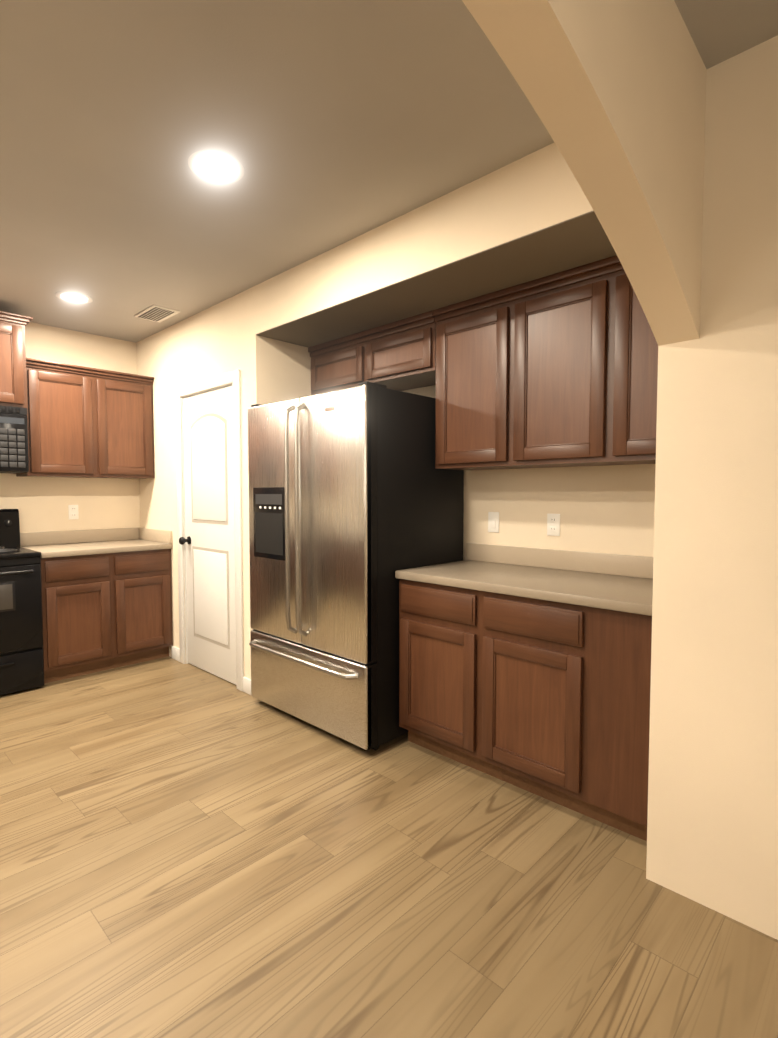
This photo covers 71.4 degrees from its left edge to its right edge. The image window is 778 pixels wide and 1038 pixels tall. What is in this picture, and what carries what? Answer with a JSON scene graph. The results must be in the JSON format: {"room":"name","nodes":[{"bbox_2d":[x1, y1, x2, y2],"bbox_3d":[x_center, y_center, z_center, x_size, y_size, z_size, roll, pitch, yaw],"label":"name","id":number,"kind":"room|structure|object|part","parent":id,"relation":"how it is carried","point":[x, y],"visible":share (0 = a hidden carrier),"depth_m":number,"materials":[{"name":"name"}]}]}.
{"room":"kitchen","nodes":[
{"label":"kitchen","id":0,"kind":"room"},
{"bbox_2d":[0,322,139,532],"bbox_3d":[-3.792,-0.131,3.063,0.120,2.600,7.600,3,4,44],"label":"wall","id":1,"kind":"structure","parent":0,"point":[40,504],"depth_m":4.30,"materials":[{"name":"paint"}]},
{"bbox_2d":[0,311,32,407],"bbox_3d":[-2.893,-1.071,3.570,0.418,0.620,0.853,3,4,44],"label":"upper cabinet","id":2,"kind":"object","parent":1,"relation":"attached to","point":[13,386],"visible":1,"depth_m":3.67,"materials":[{"name":"brown wood"}]},
{"bbox_2d":[0,405,28,473],"bbox_3d":[-2.885,-0.538,3.589,0.437,0.441,0.760,3,4,44],"label":"microwave","id":3,"kind":"object","parent":2,"relation":"attached to","point":[14,456],"visible":1,"depth_m":3.68,"materials":[{"name":"black"}]},
{"bbox_2d":[68,505,78,519],"bbox_3d":[-2.514,-0.054,4.314,0.008,0.116,0.072,3,4,44],"label":"electrical outlet","id":4,"kind":"object","parent":1,"relation":"attached to","point":[73,512],"visible":1,"depth_m":4.31,"materials":[{"name":"white plastic"}]},
{"bbox_2d":[16,358,154,478],"bbox_3d":[-2.338,-0.733,4.210,0.358,0.815,0.891,3,4,44],"label":"upper cabinet","id":5,"kind":"object","parent":1,"relation":"attached to","point":[86,422],"visible":0.9,"depth_m":4.06,"materials":[{"name":"brown wood"}]},
{"bbox_2d":[0,656,777,1037],"bbox_3d":[-1.470,1.297,0.912,6.700,0.050,7.600,3,4,44],"label":"floor","id":6,"kind":"structure","parent":0,"point":[188,850],"depth_m":1.77,"materials":[{"name":"brown wood"}]},
{"bbox_2d":[0,509,43,694],"bbox_3d":[-2.785,0.547,3.545,0.677,1.200,0.758,3,4,44],"label":"range","id":7,"kind":"object","parent":6,"relation":"on","point":[21,646],"visible":1,"depth_m":3.55,"materials":[{"name":"black metal"}]},
{"bbox_2d":[40,549,172,683],"bbox_3d":[-2.245,0.678,4.186,0.618,0.879,0.893,3,4,44],"label":"base cabinet","id":8,"kind":"object","parent":6,"relation":"on","point":[103,612],"visible":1,"depth_m":3.94,"materials":[{"name":"brown wood"}]},
{"bbox_2d":[20,527,171,557],"bbox_3d":[-2.242,0.168,4.158,0.628,0.140,0.895,3,4,44],"label":"countertop","id":9,"kind":"structure","parent":8,"relation":"on","point":[49,544],"depth_m":4.21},
{"bbox_2d":[248,381,463,749],"bbox_3d":[-0.233,0.234,3.253,1.040,1.854,0.876,3,4,44],"label":"refrigerator","id":10,"kind":"object","parent":6,"relation":"on","point":[356,499],"visible":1,"depth_m":2.85,"materials":[{"name":"silver metal"}]},
{"bbox_2d":[399,579,474,766],"bbox_3d":[0.438,0.741,2.847,0.500,0.880,0.628,3,4,44],"label":"base cabinet","id":11,"kind":"object","parent":6,"relation":"on","point":[437,622],"depth_m":2.62,"materials":[{"name":"brown wood"}]},
{"bbox_2d":[395,543,652,615],"bbox_3d":[0.710,0.243,2.556,1.272,0.140,0.638,3,4,44],"label":"countertop","id":12,"kind":"structure","parent":11,"relation":"on","point":[618,582],"depth_m":2.57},
{"bbox_2d":[471,590,562,803],"bbox_3d":[0.791,0.757,2.510,0.478,0.880,0.628,3,4,44],"label":"base cabinet","id":13,"kind":"object","parent":6,"relation":"on","point":[548,700],"depth_m":2.32,"materials":[{"name":"brown wood"}]},
{"bbox_2d":[559,603,651,840],"bbox_3d":[1.048,0.768,2.265,0.348,0.880,0.628,3,4,44],"label":"base cabinet","id":14,"kind":"object","parent":6,"relation":"on","point":[604,700],"depth_m":2.07,"materials":[{"name":"brown wood"}]},
{"bbox_2d":[0,0,777,342],"bbox_3d":[-1.470,-1.350,0.787,6.700,0.050,7.600,3,4,44],"label":"ceiling","id":15,"kind":"structure","parent":0,"point":[328,124],"depth_m":1.93,"materials":[{"name":"paint"}]},
{"bbox_2d":[55,291,92,303],"bbox_3d":[-2.065,-1.451,3.552,0.212,0.008,0.212,3,4,44],"label":"recessed light","id":16,"kind":"object","parent":15,"relation":"in","point":[72,297],"visible":1,"depth_m":3.55,"materials":[{"name":"white paint"}]},
{"bbox_2d":[134,305,179,322],"bbox_3d":[-1.662,-1.465,3.872,0.340,0.009,0.190,3,4,44],"label":"ceiling vent","id":17,"kind":"object","parent":15,"relation":"in","point":[156,313],"visible":1,"depth_m":3.85,"materials":[{"name":"white metal"}]},
{"bbox_2d":[188,150,243,182],"bbox_3d":[-0.681,-1.385,2.135,0.212,0.008,0.212,3,4,44],"label":"recessed light","id":18,"kind":"object","parent":15,"relation":"in","point":[210,165],"visible":1,"depth_m":2.13,"materials":[{"name":"white paint"}]},
{"bbox_2d":[136,35,777,939],"bbox_3d":[0.484,-0.116,2.750,6.500,2.600,0.850,3,4,44],"label":"wall","id":19,"kind":"structure","parent":0,"point":[526,219],"depth_m":1.74,"materials":[{"name":"paint"}]},
{"bbox_2d":[179,385,236,684],"bbox_3d":[-1.299,0.111,3.862,0.748,2.026,0.110,3,4,44],"label":"pantry door","id":20,"kind":"structure","parent":19,"relation":"in","point":[209,517],"depth_m":3.86,"materials":[{"name":"white paint"}]},
{"bbox_3d":[-1.536,0.163,4.066,0.060,0.060,0.075,3,4,44],"label":"pantry door knob","id":21,"kind":"part","parent":20,"relation":"part of","materials":[{"name":"black metal"}]},
{"bbox_2d":[175,369,243,690],"bbox_3d":[-1.264,0.073,3.898,0.910,2.115,0.115,3,4,44],"label":"door frame","id":22,"kind":"structure","parent":19,"relation":"attached to","point":[225,379],"depth_m":3.66,"materials":[{"name":"white paint"}]},
{"bbox_2d":[171,646,250,694],"bbox_3d":[-1.279,1.082,3.893,1.259,0.100,0.014,3,4,44],"label":"baseboard","id":23,"kind":"structure","parent":19,"relation":"attached to","point":[175,653],"depth_m":3.58,"materials":[{"name":"white paint"}]},
{"bbox_2d":[308,311,435,394],"bbox_3d":[-0.039,-0.990,3.417,1.082,0.314,0.344,3,4,44],"label":"upper cabinet","id":24,"kind":"object","parent":19,"relation":"attached to","point":[399,355],"visible":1,"depth_m":3.23,"materials":[{"name":"brown wood"}]},
{"bbox_2d":[433,289,516,469],"bbox_3d":[0.529,-0.698,2.893,0.475,0.849,0.338,3,4,44],"label":"upper cabinet","id":25,"kind":"object","parent":19,"relation":"attached to","point":[470,414],"depth_m":2.78,"materials":[{"name":"brown wood"}]},
{"bbox_2d":[488,512,498,532],"bbox_3d":[0.597,0.018,3.091,0.072,0.116,0.008,3,4,44],"label":"light switch","id":26,"kind":"object","parent":19,"relation":"attached to","point":[493,521],"visible":1,"depth_m":3.09,"materials":[{"name":"white plastic"}]},
{"bbox_2d":[505,264,588,468],"bbox_3d":[0.900,-0.682,2.538,0.553,0.849,0.338,3,4,44],"label":"upper cabinet","id":27,"kind":"object","parent":19,"relation":"attached to","point":[559,369],"depth_m":2.49,"materials":[{"name":"brown wood"}]},
{"bbox_2d":[547,514,559,535],"bbox_3d":[0.862,0.030,2.839,0.072,0.116,0.008,3,4,44],"label":"outlet","id":28,"kind":"object","parent":19,"relation":"attached to","point":[553,524],"visible":1,"depth_m":2.83,"materials":[{"name":"white plastic"}]},
{"bbox_2d":[585,255,657,465],"bbox_3d":[1.131,-0.671,2.319,0.396,0.849,0.338,3,4,44],"label":"upper cabinet","id":29,"kind":"object","parent":19,"relation":"attached to","point":[621,346],"depth_m":2.26,"materials":[{"name":"brown wood"}]},
{"bbox_2d":[462,0,706,895],"bbox_3d":[-0.667,0.009,0.084,0.120,2.600,7.600,3,4,44],"label":"wall","id":30,"kind":"structure","parent":0,"point":[614,91],"depth_m":1.46,"materials":[{"name":"paint"}]}
]}

